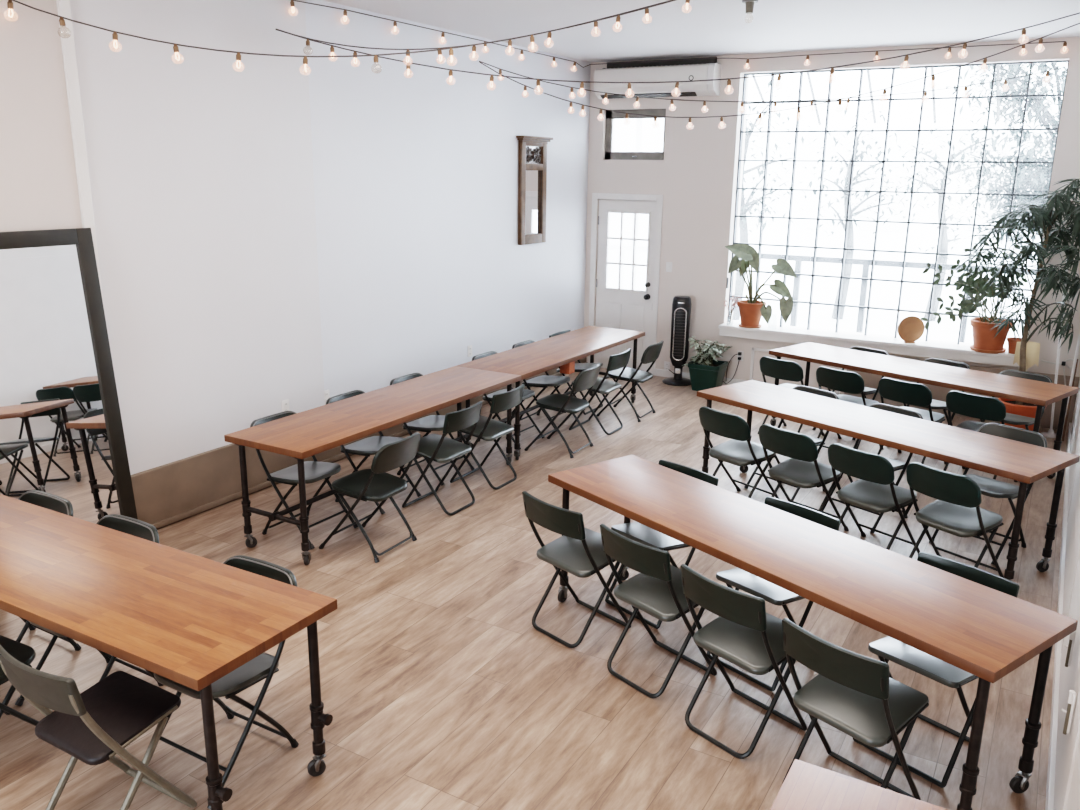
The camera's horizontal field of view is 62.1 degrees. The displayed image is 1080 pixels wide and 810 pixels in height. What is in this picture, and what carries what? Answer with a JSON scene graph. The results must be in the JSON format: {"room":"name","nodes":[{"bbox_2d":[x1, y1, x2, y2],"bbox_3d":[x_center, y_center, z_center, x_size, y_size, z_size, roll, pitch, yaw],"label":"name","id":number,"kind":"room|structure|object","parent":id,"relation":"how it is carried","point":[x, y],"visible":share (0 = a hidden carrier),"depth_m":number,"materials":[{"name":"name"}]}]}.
{"room":"event space","nodes":[
{"label":"event space","id":0,"kind":"room"},
{"bbox_2d":[0,0,590,474],"bbox_3d":[-2.703,-0.913,5.653,0.280,3.585,13.100,9,17,29],"label":"wall","id":1,"kind":"structure","parent":0,"point":[200,165],"depth_m":6.65,"materials":[{"name":"white paint"}]},
{"bbox_2d":[56,0,104,312],"bbox_3d":[-2.744,-0.853,5.423,0.150,3.585,0.070,9,17,29],"label":"trim","id":2,"kind":"structure","parent":1,"relation":"attached to","point":[63,6],"depth_m":5.17,"materials":[{"name":"white paint"}]},
{"bbox_2d":[281,399,289,411],"bbox_3d":[-1.969,0.018,6.941,0.010,0.115,0.075,9,17,29],"label":"wall outlet","id":3,"kind":"object","parent":1,"relation":"attached to","point":[285,403],"visible":0.71,"depth_m":6.93,"materials":[{"name":"white plastic"}]},
{"bbox_2d":[324,390,329,403],"bbox_3d":[-1.748,-0.064,7.339,0.010,0.115,0.075,9,17,29],"label":"wall outlet","id":4,"kind":"object","parent":1,"relation":"attached to","point":[326,392],"visible":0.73,"depth_m":7.34,"materials":[{"name":"white plastic"}]},
{"bbox_2d":[131,357,587,529],"bbox_3d":[-1.087,-0.001,8.493,0.055,0.420,6.517,9,17,29],"label":"baseboard","id":5,"kind":"structure","parent":1,"relation":"attached to","point":[163,492],"depth_m":6.33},
{"bbox_2d":[516,136,552,244],"bbox_3d":[-0.057,-2.294,9.609,0.095,1.116,0.614,9,17,29],"label":"wall mirror","id":6,"kind":"object","parent":1,"relation":"attached to","point":[532,150],"visible":1,"depth_m":9.61,"materials":[{"name":"brown wood"}]},
{"bbox_2d":[525,170,539,234],"bbox_3d":[-0.092,-2.181,9.659,0.006,0.690,0.364,9,17,29],"label":"mirror glass","id":7,"kind":"object","parent":6,"relation":"attached to","point":[532,177],"depth_m":9.67,"materials":[{"name":"white"}]},
{"bbox_2d":[290,0,1066,69],"bbox_3d":[1.434,-3.009,7.179,4.822,0.123,4.817,9,17,29],"label":"string lights","id":8,"kind":"object","parent":1,"relation":"attached to","point":[292,4],"visible":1,"depth_m":8.47,"materials":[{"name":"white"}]},
{"bbox_2d":[0,368,1067,809],"bbox_3d":[-0.372,1.274,4.737,5.900,0.120,13.400,9,17,29],"label":"floor","id":9,"kind":"structure","parent":0,"point":[440,688],"depth_m":4.33,"materials":[{"name":"wood"}]},
{"bbox_2d":[0,635,38,725],"bbox_3d":[-2.301,1.094,3.592,0.452,0.774,0.560,8,16,26],"label":"folding chair","id":10,"kind":"object","parent":9,"relation":"on","point":[23,653],"visible":0.66,"depth_m":3.63,"materials":[{"name":"grey plastic"}]},
{"bbox_2d":[16,490,80,650],"bbox_3d":[-2.594,0.882,4.387,0.452,0.774,0.560,9,17,29],"label":"folding chair","id":11,"kind":"object","parent":9,"relation":"on","point":[50,501],"visible":0.31,"depth_m":4.51,"materials":[{"name":"grey plastic"}]},
{"bbox_2d":[0,228,137,523],"bbox_3d":[-2.852,0.038,5.119,0.200,2.015,0.950,9,17,30],"label":"floor mirror","id":12,"kind":"object","parent":9,"relation":"on","point":[62,433],"visible":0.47,"depth_m":5.19,"materials":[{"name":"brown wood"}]},
{"bbox_2d":[15,514,162,705],"bbox_3d":[-2.046,0.967,4.089,0.452,0.774,0.560,9,17,29],"label":"folding chair","id":13,"kind":"object","parent":9,"relation":"on","point":[135,527],"visible":0.25,"depth_m":4.18,"materials":[{"name":"grey plastic"}]},
{"bbox_2d":[0,645,196,809],"bbox_3d":[-1.599,1.189,3.248,0.428,0.773,0.463,9,17,29],"label":"folding chair","id":14,"kind":"object","parent":9,"relation":"on","point":[95,725],"visible":1,"depth_m":3.20,"materials":[{"name":"black plastic"}]},
{"bbox_2d":[0,494,336,809],"bbox_3d":[-2.025,1.024,3.872,2.460,0.760,0.666,9,17,28],"label":"work table","id":15,"kind":"object","parent":9,"relation":"on","point":[187,619],"visible":1,"depth_m":3.46,"materials":[{"name":"wood"}]},
{"bbox_2d":[137,555,298,808],"bbox_3d":[-1.296,1.091,3.655,0.452,0.774,0.560,9,17,29],"label":"folding chair","id":16,"kind":"object","parent":9,"relation":"on","point":[263,666],"visible":0.44,"depth_m":3.60,"materials":[{"name":"grey plastic"}]},
{"bbox_2d":[250,411,357,549],"bbox_3d":[-1.582,0.479,5.974,0.560,0.774,0.452,9,17,29],"label":"folding chair","id":17,"kind":"object","parent":9,"relation":"on","point":[315,471],"visible":0.6,"depth_m":5.93,"materials":[{"name":"grey plastic"}]},
{"bbox_2d":[319,433,420,562],"bbox_3d":[-1.074,0.547,5.739,0.560,0.774,0.452,9,17,27],"label":"folding chair","id":18,"kind":"object","parent":9,"relation":"on","point":[374,484],"visible":1,"depth_m":5.62,"materials":[{"name":"grey plastic"}]},
{"bbox_2d":[224,366,521,564],"bbox_3d":[-1.060,0.340,6.527,0.661,0.760,2.452,9,17,29],"label":"work table","id":19,"kind":"object","parent":9,"relation":"on","point":[300,436],"visible":0.8,"depth_m":5.96,"materials":[{"name":"wood"}]},
{"bbox_2d":[326,390,420,513],"bbox_3d":[-1.231,0.326,6.572,0.560,0.774,0.452,9,17,29],"label":"folding chair","id":20,"kind":"object","parent":9,"relation":"on","point":[366,447],"visible":0.41,"depth_m":6.54,"materials":[{"name":"grey plastic"}]},
{"bbox_2d":[390,373,474,485],"bbox_3d":[-0.872,0.175,7.166,0.560,0.774,0.452,9,17,29],"label":"folding chair","id":21,"kind":"object","parent":9,"relation":"on","point":[427,424],"visible":0.39,"depth_m":7.12,"materials":[{"name":"grey plastic"}]},
{"bbox_2d":[402,401,481,515],"bbox_3d":[-0.696,0.361,6.442,0.460,0.770,0.428,9,17,29],"label":"folding chair","id":22,"kind":"object","parent":9,"relation":"on","point":[434,447],"visible":0.96,"depth_m":6.35,"materials":[{"name":"black plastic"}]},
{"bbox_2d":[450,384,524,489],"bbox_3d":[-0.401,0.228,6.966,0.460,0.770,0.428,9,17,29],"label":"folding chair","id":23,"kind":"object","parent":9,"relation":"on","point":[487,429],"visible":0.89,"depth_m":6.86,"materials":[{"name":"black plastic"}]},
{"bbox_2d":[472,351,544,449],"bbox_3d":[-0.298,-0.056,8.075,0.560,0.774,0.452,9,17,29],"label":"folding chair","id":24,"kind":"object","parent":9,"relation":"on","point":[527,393],"visible":0.29,"depth_m":8.08,"materials":[{"name":"grey plastic"}]},
{"bbox_2d":[512,340,578,431],"bbox_3d":[0.041,-0.198,8.635,0.560,0.774,0.452,9,17,29],"label":"folding chair","id":25,"kind":"object","parent":9,"relation":"on","point":[544,381],"visible":0.56,"depth_m":8.58,"materials":[{"name":"grey plastic"}]},
{"bbox_2d":[457,326,644,459],"bbox_3d":[0.186,-0.181,8.575,0.661,0.760,2.452,9,17,29],"label":"work table","id":26,"kind":"object","parent":9,"relation":"on","point":[562,351],"visible":0.64,"depth_m":8.21,"materials":[{"name":"wood"}]},
{"bbox_2d":[524,364,600,457],"bbox_3d":[0.214,0.021,7.808,0.560,0.774,0.452,9,17,27],"label":"folding chair","id":27,"kind":"object","parent":9,"relation":"on","point":[585,379],"visible":1,"depth_m":7.69,"materials":[{"name":"grey plastic"}]},
{"bbox_2d":[549,330,602,414],"bbox_3d":[0.364,-0.344,9.181,0.460,0.770,0.428,9,17,29],"label":"folding chair","id":28,"kind":"object","parent":9,"relation":"on","point":[579,367],"visible":0.38,"depth_m":9.07,"materials":[{"name":"black plastic"}]},
{"bbox_2d":[522,491,630,647],"bbox_3d":[0.192,0.826,4.716,0.460,0.770,0.428,-12,20,-41],"label":"folding chair","id":29,"kind":"object","parent":9,"relation":"on","point":[579,552],"visible":0.94,"depth_m":4.62,"materials":[{"name":"black plastic"}]},
{"bbox_2d":[569,348,630,434],"bbox_3d":[0.574,-0.142,8.423,0.460,0.770,0.428,9,17,29],"label":"folding chair","id":30,"kind":"object","parent":9,"relation":"on","point":[603,386],"visible":0.92,"depth_m":8.32,"materials":[{"name":"black plastic"}]},
{"bbox_2d":[596,340,663,421],"bbox_3d":[0.914,-0.266,8.938,0.560,0.774,0.452,9,17,27],"label":"folding chair","id":31,"kind":"object","parent":9,"relation":"on","point":[651,354],"visible":0.95,"depth_m":8.82,"materials":[{"name":"grey plastic"}]},
{"bbox_2d":[600,524,716,697],"bbox_3d":[0.564,0.944,4.287,0.460,0.770,0.428,-11,19,-38],"label":"folding chair","id":32,"kind":"object","parent":9,"relation":"on","point":[657,591],"visible":0.88,"depth_m":4.19,"materials":[{"name":"black plastic"}]},
{"bbox_2d":[605,460,718,628],"bbox_3d":[0.679,0.758,5.001,0.460,0.770,0.428,-11,19,-38],"label":"folding chair","id":33,"kind":"object","parent":9,"relation":"on","point":[636,531],"visible":0.41,"depth_m":4.90,"materials":[{"name":"black plastic"}]},
{"bbox_2d":[662,296,690,385],"bbox_3d":[1.611,-0.747,10.321,0.360,1.005,0.360,4,15,14],"label":"tower fan","id":34,"kind":"object","parent":9,"relation":"on","point":[681,305],"visible":0.98,"depth_m":10.24,"materials":[{"name":"black plastic"}]},
{"bbox_2d":[674,311,684,356],"bbox_3d":[1.590,-0.809,10.216,0.110,0.518,0.008,4,15,14],"label":"grille","id":35,"kind":"object","parent":34,"relation":"attached to","point":[679,316],"depth_m":10.22,"materials":[{"name":"plastic"}]},
{"bbox_2d":[682,336,732,390],"bbox_3d":[1.919,-0.467,10.116,0.557,0.576,0.523,-11,19,-38],"label":"variegated plant","id":36,"kind":"object","parent":9,"relation":"on","point":[706,372],"visible":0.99,"depth_m":9.99,"materials":[{"name":"green plant"}]},
{"bbox_2d":[699,406,779,498],"bbox_3d":[1.455,0.378,6.511,0.560,0.774,0.452,-10,18,-36],"label":"folding chair","id":37,"kind":"object","parent":9,"relation":"on","point":[738,451],"visible":0.8,"depth_m":6.38,"materials":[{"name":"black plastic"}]},
{"bbox_2d":[680,564,806,758],"bbox_3d":[0.878,1.059,3.865,0.460,0.770,0.428,-11,19,-38],"label":"folding chair","id":38,"kind":"object","parent":9,"relation":"on","point":[743,634],"visible":0.98,"depth_m":3.77,"materials":[{"name":"black plastic"}]},
{"bbox_2d":[706,496,839,691],"bbox_3d":[1.150,0.913,4.433,0.460,0.770,0.428,-11,19,-38],"label":"folding chair","id":39,"kind":"object","parent":9,"relation":"on","point":[743,580],"visible":0.36,"depth_m":4.33,"materials":[{"name":"black plastic"}]},
{"bbox_2d":[757,356,824,435],"bbox_3d":[2.328,-0.080,8.301,0.560,0.774,0.452,-12,19,-40],"label":"folding chair","id":40,"kind":"object","parent":9,"relation":"on","point":[771,367],"visible":0.44,"depth_m":8.07,"materials":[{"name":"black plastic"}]},
{"bbox_2d":[744,385,838,500],"bbox_3d":[1.945,0.286,6.884,0.560,0.774,0.452,-11,19,-37],"label":"folding chair","id":41,"kind":"object","parent":9,"relation":"on","point":[819,442],"visible":0.24,"depth_m":6.91,"materials":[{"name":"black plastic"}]},
{"bbox_2d":[759,424,848,530],"bbox_3d":[1.782,0.494,6.085,0.560,0.774,0.452,-11,19,-37],"label":"folding chair","id":42,"kind":"object","parent":9,"relation":"on","point":[803,470],"visible":0.81,"depth_m":5.96,"materials":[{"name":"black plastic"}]},
{"bbox_2d":[548,455,1077,809],"bbox_3d":[1.034,0.964,4.253,0.627,0.760,2.476,-10,18,-36],"label":"work table","id":43,"kind":"object","parent":9,"relation":"on","point":[987,633],"visible":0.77,"depth_m":3.73,"materials":[{"name":"wood"}]},
{"bbox_2d":[816,366,883,449],"bbox_3d":[2.726,0.028,7.908,0.560,0.774,0.452,-12,19,-40],"label":"folding chair","id":44,"kind":"object","parent":9,"relation":"on","point":[841,380],"visible":0.44,"depth_m":7.70,"materials":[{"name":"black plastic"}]},
{"bbox_2d":[812,346,888,439],"bbox_3d":[2.966,-0.127,8.511,0.560,0.774,0.452,-12,19,-40],"label":"folding chair","id":45,"kind":"object","parent":9,"relation":"on","point":[867,391],"visible":0.23,"depth_m":8.47,"materials":[{"name":"grey plastic"}]},
{"bbox_2d":[782,618,928,799],"bbox_3d":[1.187,1.181,3.414,0.460,0.770,0.428,-11,19,-38],"label":"folding chair","id":46,"kind":"object","parent":9,"relation":"on","point":[855,694],"visible":0.94,"depth_m":3.32,"materials":[{"name":"black plastic"}]},
{"bbox_2d":[770,759,947,809],"bbox_3d":[0.384,1.685,1.474,0.655,0.760,2.460,9,17,29],"label":"work table","id":47,"kind":"object","parent":9,"relation":"on","point":[806,786],"visible":1,"depth_m":2.42,"materials":[{"name":"wood"}]},
{"bbox_2d":[822,403,922,532],"bbox_3d":[2.361,0.427,6.369,0.560,0.774,0.452,-11,19,-37],"label":"folding chair","id":48,"kind":"object","parent":9,"relation":"on","point":[897,465],"visible":0.31,"depth_m":6.35,"materials":[{"name":"grey plastic"}]},
{"bbox_2d":[828,443,919,553],"bbox_3d":[2.118,0.606,5.677,0.560,0.774,0.452,-10,18,-36],"label":"folding chair","id":49,"kind":"object","parent":9,"relation":"on","point":[875,491],"visible":0.84,"depth_m":5.55,"materials":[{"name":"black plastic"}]},
{"bbox_2d":[697,380,1079,580],"bbox_3d":[2.218,0.466,6.213,0.661,0.760,2.461,-11,19,-37],"label":"work table","id":50,"kind":"object","parent":9,"relation":"on","point":[1025,463],"visible":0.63,"depth_m":5.76,"materials":[{"name":"wood"}]},
{"bbox_2d":[877,377,946,464],"bbox_3d":[3.124,0.137,7.515,0.560,0.774,0.452,-12,19,-40],"label":"folding chair","id":51,"kind":"object","parent":9,"relation":"on","point":[918,394],"visible":0.56,"depth_m":7.30,"materials":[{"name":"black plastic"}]},
{"bbox_2d":[769,342,1078,487],"bbox_3d":[3.217,0.040,7.887,0.677,0.760,2.449,-12,19,-40],"label":"work table","id":52,"kind":"object","parent":9,"relation":"on","point":[1041,394],"visible":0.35,"depth_m":7.52,"materials":[{"name":"wood"}]},
{"bbox_2d":[886,358,969,446],"bbox_3d":[3.482,0.012,8.007,0.560,0.774,0.452,-12,19,-40],"label":"folding chair","id":53,"kind":"object","parent":9,"relation":"on","point":[936,404],"visible":0.25,"depth_m":7.99,"materials":[{"name":"grey plastic"}]},
{"bbox_2d":[853,552,1019,787],"bbox_3d":[1.663,1.091,3.783,0.460,0.770,0.428,-11,19,-38],"label":"folding chair","id":54,"kind":"object","parent":9,"relation":"on","point":[889,648],"visible":0.38,"depth_m":3.69,"materials":[{"name":"black plastic"}]},
{"bbox_2d":[906,462,1003,577],"bbox_3d":[2.469,0.704,5.322,0.560,0.774,0.452,-10,18,-34],"label":"folding chair","id":55,"kind":"object","parent":9,"relation":"on","point":[957,511],"visible":0.91,"depth_m":5.20,"materials":[{"name":"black plastic"}]},
{"bbox_2d":[943,390,1017,481],"bbox_3d":[3.499,0.250,7.101,0.560,0.774,0.452,-12,19,-40],"label":"folding chair","id":56,"kind":"object","parent":9,"relation":"on","point":[962,403],"visible":0.38,"depth_m":6.88,"materials":[{"name":"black plastic"}]},
{"bbox_2d":[929,423,1046,564],"bbox_3d":[2.951,0.561,5.890,0.560,0.774,0.452,-11,19,-37],"label":"folding chair","id":57,"kind":"object","parent":9,"relation":"on","point":[989,487],"visible":0.46,"depth_m":5.88,"materials":[{"name":"grey plastic"}]},
{"bbox_2d":[980,370,1052,429],"bbox_3d":[3.950,0.137,7.557,0.560,0.774,0.452,-12,19,-40],"label":"folding chair","id":58,"kind":"object","parent":9,"relation":"on","point":[1014,419],"visible":0.34,"depth_m":7.54,"materials":[{"name":"grey plastic"}]},
{"bbox_2d":[956,178,1079,430],"bbox_3d":[4.359,-0.859,8.202,1.104,2.368,0.780,6,16,19],"label":"potted tree","id":59,"kind":"object","parent":9,"relation":"on","point":[1044,216],"visible":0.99,"depth_m":8.06,"materials":[{"name":"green plant"}]},
{"bbox_2d":[1013,341,1039,369],"bbox_3d":[4.572,-0.456,8.415,0.211,0.285,0.029,7,16,22],"label":"wrap","id":60,"kind":"object","parent":59,"relation":"in","point":[1032,348],"visible":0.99,"depth_m":8.40,"materials":[{"name":"beige paper"}]},
{"bbox_2d":[1040,228,1070,437],"bbox_3d":[4.881,-0.669,8.325,0.169,1.951,0.313,6,16,19],"label":"pole stand","id":61,"kind":"object","parent":9,"relation":"on","point":[1050,434],"visible":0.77,"depth_m":8.43,"materials":[{"name":"white plastic"}]},
{"bbox_2d":[1061,334,1079,440],"bbox_3d":[4.947,-0.165,8.361,0.046,0.951,0.414,10,17,31],"label":"batten","id":62,"kind":"object","parent":9,"relation":"on","point":[1075,362],"visible":0.69,"depth_m":8.37,"materials":[{"name":"white wood"}]},
{"bbox_2d":[323,0,1079,62],"bbox_3d":[-0.325,-2.310,3.797,5.900,0.120,13.400,9,17,29],"label":"ceiling","id":63,"kind":"structure","parent":0,"point":[708,27],"depth_m":7.46,"materials":[{"name":"paint"}]},
{"bbox_2d":[7,0,675,71],"bbox_3d":[-0.823,-2.330,5.463,4.341,0.659,0.080,-5,16,-20],"label":"string lights","id":64,"kind":"object","parent":63,"relation":"hanging from","point":[10,5],"visible":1,"depth_m":5.27,"materials":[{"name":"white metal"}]},
{"bbox_2d":[7,0,13,8],"bbox_3d":[-2.798,-2.118,4.736,0.029,0.044,0.029,2,16,-14],"label":"socket","id":65,"kind":"object","parent":64,"relation":"attached to","point":[10,5],"depth_m":4.73,"materials":[{"name":"brown metal"}]},
{"bbox_2d":[59,17,65,25],"bbox_3d":[-2.578,-2.069,4.835,0.029,0.044,0.029,-6,15,-4],"label":"socket","id":66,"kind":"object","parent":64,"relation":"attached to","point":[61,20],"depth_m":4.83,"materials":[{"name":"brown metal"}]},
{"bbox_2d":[112,32,117,39],"bbox_3d":[-2.341,-2.034,4.938,0.029,0.044,0.029,5,9,17],"label":"socket","id":67,"kind":"object","parent":64,"relation":"attached to","point":[114,36],"depth_m":4.93,"materials":[{"name":"brown metal"}]},
{"bbox_2d":[173,44,178,52],"bbox_3d":[-2.055,-2.014,5.058,0.029,0.044,0.029,-5,14,1],"label":"socket","id":68,"kind":"object","parent":64,"relation":"attached to","point":[175,47],"depth_m":5.05,"materials":[{"name":"brown metal"}]},
{"bbox_2d":[277,0,689,62],"bbox_3d":[-0.292,-2.596,6.169,3.179,0.488,0.071,2,15,6],"label":"string lights","id":69,"kind":"object","parent":63,"relation":"hanging from","point":[549,35],"visible":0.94,"depth_m":6.23,"materials":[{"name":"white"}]},
{"bbox_2d":[275,12,1079,94],"bbox_3d":[1.073,-2.539,6.391,5.891,0.676,0.082,1,15,-1],"label":"string lights","id":70,"kind":"object","parent":63,"relation":"hanging from","point":[964,46],"visible":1,"depth_m":6.42,"materials":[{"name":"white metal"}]},
{"bbox_2d":[742,0,757,13],"bbox_3d":[1.522,-2.857,6.518,0.120,0.155,0.120,9,17,29],"label":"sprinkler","id":71,"kind":"object","parent":63,"relation":"attached to","point":[749,3],"visible":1,"depth_m":6.49,"materials":[{"name":"white metal"}]},
{"bbox_2d":[479,23,1079,127],"bbox_3d":[1.822,-2.786,7.665,5.147,0.826,0.080,6,16,20],"label":"string lights","id":72,"kind":"object","parent":63,"relation":"hanging from","point":[1040,42],"visible":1,"depth_m":7.62,"materials":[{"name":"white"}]},
{"bbox_2d":[584,37,1079,393],"bbox_3d":[2.937,-1.889,9.654,5.338,3.585,0.300,9,17,29],"label":"wall","id":73,"kind":"structure","parent":0,"point":[696,178],"depth_m":9.99,"materials":[{"name":"white paint"}]},
{"bbox_2d":[594,199,656,371],"bbox_3d":[1.012,-1.411,10.771,0.767,2.044,0.115,9,17,29],"label":"door","id":74,"kind":"structure","parent":73,"relation":"in","point":[617,308],"depth_m":10.78,"materials":[{"name":"wood"}]},
{"bbox_2d":[588,193,662,374],"bbox_3d":[1.003,-1.444,10.748,0.908,2.120,0.018,9,17,29],"label":"trim","id":75,"kind":"structure","parent":73,"relation":"attached to","point":[595,196],"depth_m":10.61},
{"bbox_2d":[605,109,665,159],"bbox_3d":[1.108,-3.120,10.352,0.774,0.558,0.062,9,17,29],"label":"window","id":76,"kind":"structure","parent":73,"relation":"in","point":[610,115],"depth_m":10.38,"materials":[{"name":"silver metal"}]},
{"bbox_2d":[594,57,720,98],"bbox_3d":[1.277,-3.610,9.906,1.420,0.400,0.227,9,17,29],"label":"air conditioner","id":77,"kind":"object","parent":73,"relation":"attached to","point":[698,69],"visible":1,"depth_m":9.82,"materials":[{"name":"white plastic"}]},
{"bbox_2d":[603,63,706,68],"bbox_3d":[1.272,-3.734,9.894,1.230,0.007,0.140,9,17,29],"label":"grille","id":78,"kind":"object","parent":77,"relation":"attached to","point":[647,65],"depth_m":9.84,"materials":[{"name":"metal"}]},
{"bbox_2d":[664,361,669,369],"bbox_3d":[1.514,-0.461,10.693,0.075,0.115,0.010,9,17,29],"label":"wall outlet","id":79,"kind":"object","parent":73,"relation":"attached to","point":[666,364],"visible":1,"depth_m":10.69,"materials":[{"name":"white plastic"}]},
{"bbox_2d":[666,262,671,271],"bbox_3d":[1.497,-1.602,10.409,0.075,0.115,0.018,9,17,29],"label":"light switch","id":80,"kind":"object","parent":73,"relation":"attached to","point":[668,264],"visible":1,"depth_m":10.41,"materials":[{"name":"white plastic"}]},
{"bbox_2d":[654,369,746,384],"bbox_3d":[1.865,-0.319,10.513,1.150,0.085,0.018,9,17,29],"label":"baseboard","id":81,"kind":"structure","parent":73,"relation":"attached to","point":[657,372],"depth_m":10.60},
{"bbox_2d":[723,352,741,383],"bbox_3d":[2.193,-0.419,10.233,0.192,0.380,0.042,3,15,9],"label":"cord","id":82,"kind":"object","parent":73,"relation":"attached to","point":[739,353],"visible":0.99,"depth_m":10.20,"materials":[{"name":"plastic"}]},
{"bbox_2d":[479,61,1064,110],"bbox_3d":[2.053,-2.939,8.301,5.294,0.459,0.085,2,15,5],"label":"string lights","id":83,"kind":"object","parent":73,"relation":"attached to","point":[500,70],"visible":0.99,"depth_m":8.32,"materials":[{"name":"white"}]},
{"bbox_2d":[749,348,841,394],"bbox_3d":[2.819,-0.375,9.918,1.000,0.420,0.022,9,17,29],"label":"trim","id":84,"kind":"structure","parent":73,"relation":"attached to","point":[753,349],"depth_m":10.11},
{"bbox_2d":[718,322,1018,366],"bbox_3d":[3.410,-0.656,9.480,3.087,0.121,0.283,9,17,29],"label":"window sill","id":85,"kind":"structure","parent":73,"relation":"attached to","point":[947,351],"depth_m":9.36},
{"bbox_2d":[724,296,739,322],"bbox_3d":[2.147,-1.064,10.036,0.221,0.366,0.142,9,17,29],"label":"glass vase","id":86,"kind":"object","parent":85,"relation":"on","point":[733,299],"visible":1,"depth_m":10.03,"materials":[{"name":"clear glass"}]},
{"bbox_2d":[725,244,796,327],"bbox_3d":[2.431,-1.305,9.892,0.818,0.912,0.320,9,17,29],"label":"plant","id":87,"kind":"object","parent":85,"relation":"on","point":[751,310],"visible":1,"depth_m":9.87,"materials":[{"name":"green plant"}]},
{"bbox_2d":[897,316,924,342],"bbox_3d":[3.795,-0.771,9.171,0.270,0.282,0.060,1,15,2],"label":"wooden disc","id":88,"kind":"object","parent":85,"relation":"on","point":[910,329],"visible":1,"depth_m":9.16,"materials":[{"name":"brown wood"}]},
{"bbox_2d":[921,242,1027,353],"bbox_3d":[4.249,-1.081,8.829,0.944,1.066,0.384,9,17,29],"label":"plant","id":89,"kind":"object","parent":85,"relation":"on","point":[984,341],"visible":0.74,"depth_m":8.75,"materials":[{"name":"green plant"}]},
{"bbox_2d":[1007,337,1021,353],"bbox_3d":[4.621,-0.571,8.709,0.173,0.150,0.173,9,17,29],"label":"flowerpot","id":90,"kind":"object","parent":85,"relation":"on","point":[1012,341],"visible":0.62,"depth_m":8.68,"materials":[{"name":"ceramic"}]},
{"bbox_2d":[728,60,1068,344],"bbox_3d":[3.509,-2.054,9.273,3.052,2.704,0.074,9,17,29],"label":"window","id":91,"kind":"structure","parent":73,"relation":"in","point":[1027,95],"depth_m":9.28,"materials":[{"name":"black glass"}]},
{"bbox_2d":[844,358,1079,430],"bbox_3d":[4.216,-0.157,9.129,2.138,0.535,0.020,9,17,29],"label":"trim","id":92,"kind":"structure","parent":73,"relation":"attached to","point":[939,393],"depth_m":9.07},
{"bbox_2d":[1041,359,1073,384],"bbox_3d":[4.957,-0.246,8.620,0.288,0.427,0.038,9,17,29],"label":"coiled cable","id":93,"kind":"object","parent":73,"relation":"hanging from","point":[1063,363],"visible":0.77,"depth_m":8.56,"materials":[{"name":"plastic"}]},
{"bbox_2d":[1066,378,1079,809],"bbox_3d":[2.086,-0.139,2.949,0.212,3.585,13.100,9,17,29],"label":"wall","id":94,"kind":"structure","parent":0,"point":[1073,802],"depth_m":2.80,"materials":[{"name":"white paint"}]},
{"bbox_2d":[1045,422,1071,809],"bbox_3d":[1.889,1.568,3.327,0.022,0.085,12.807,9,17,29],"label":"baseboard","id":95,"kind":"structure","parent":94,"relation":"attached to","point":[1056,675],"depth_m":4.30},
{"bbox_2d":[1054,400,1079,809],"bbox_3d":[3.081,-0.006,4.964,0.018,2.070,5.380,9,17,29],"label":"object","id":96,"kind":"structure","parent":94,"relation":"attached to","point":[1067,745],"depth_m":3.81,"materials":[{"name":"white"}]},
{"bbox_2d":[1062,690,1075,734],"bbox_3d":[1.810,1.054,3.077,0.032,0.165,0.027,9,17,29],"label":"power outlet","id":97,"kind":"object","parent":94,"relation":"attached to","point":[1072,694],"visible":1,"depth_m":3.06,"materials":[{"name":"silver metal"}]},
{"bbox_2d":[1064,631,1075,666],"bbox_3d":[2.082,0.954,3.530,0.032,0.165,0.027,9,17,29],"label":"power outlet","id":98,"kind":"object","parent":94,"relation":"attached to","point":[1072,635],"visible":0.81,"depth_m":3.52,"materials":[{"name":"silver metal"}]},
{"label":"outside","id":99,"kind":"structure","parent":0,"visible":0},
{"bbox_2d":[608,256,1033,346],"bbox_3d":[6.743,-2.262,19.510,24.000,0.100,19.600,9,17,29],"label":"ground","id":100,"kind":"structure","parent":99,"point":[884,294],"depth_m":19.44,"materials":[{"name":"white snow"}]},
{"bbox_2d":[733,80,824,319],"bbox_3d":[3.706,-3.597,16.007,2.290,4.204,1.898,2,15,4],"label":"street tree","id":101,"kind":"object","parent":100,"relation":"on","point":[739,281],"visible":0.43,"depth_m":15.87,"materials":[{"name":"grey plant"}]},
{"bbox_2d":[630,65,999,288],"bbox_3d":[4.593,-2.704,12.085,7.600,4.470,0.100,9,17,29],"label":"pergola","id":102,"kind":"object","parent":100,"relation":"on","point":[638,144],"visible":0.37,"depth_m":12.22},
{"bbox_2d":[609,244,1035,342],"bbox_3d":[3.931,-1.091,11.580,9.200,1.590,0.070,9,17,29],"label":"railing","id":103,"kind":"object","parent":100,"relation":"on","point":[798,259],"visible":0.28,"depth_m":11.44,"materials":[{"name":"grey metal"}]},
{"bbox_2d":[609,125,1056,282],"bbox_3d":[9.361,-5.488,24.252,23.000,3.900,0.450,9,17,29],"label":"neighbouring house","id":104,"kind":"structure","parent":100,"relation":"on","point":[922,236],"depth_m":24.41,"materials":[{"name":"white"}]},
{"bbox_2d":[801,91,917,319],"bbox_3d":[5.677,-3.564,16.227,2.164,4.079,1.670,9,17,29],"label":"street tree","id":105,"kind":"object","parent":100,"relation":"on","point":[850,237],"visible":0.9,"depth_m":16.18,"materials":[{"name":"grey plant"}]},
{"bbox_2d":[871,99,1011,320],"bbox_3d":[7.233,-3.489,16.344,2.544,3.916,1.308,9,17,29],"label":"street tree","id":106,"kind":"object","parent":100,"relation":"on","point":[943,247],"visible":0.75,"depth_m":16.25,"materials":[{"name":"grey plant"}]},
{"bbox_2d":[911,62,1067,257],"bbox_3d":[7.441,-3.203,13.095,2.759,5.015,3.486,-7,17,-28],"label":"street tree","id":107,"kind":"object","parent":100,"relation":"on","point":[1034,180],"visible":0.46,"depth_m":12.97,"materials":[{"name":"grey plant"}]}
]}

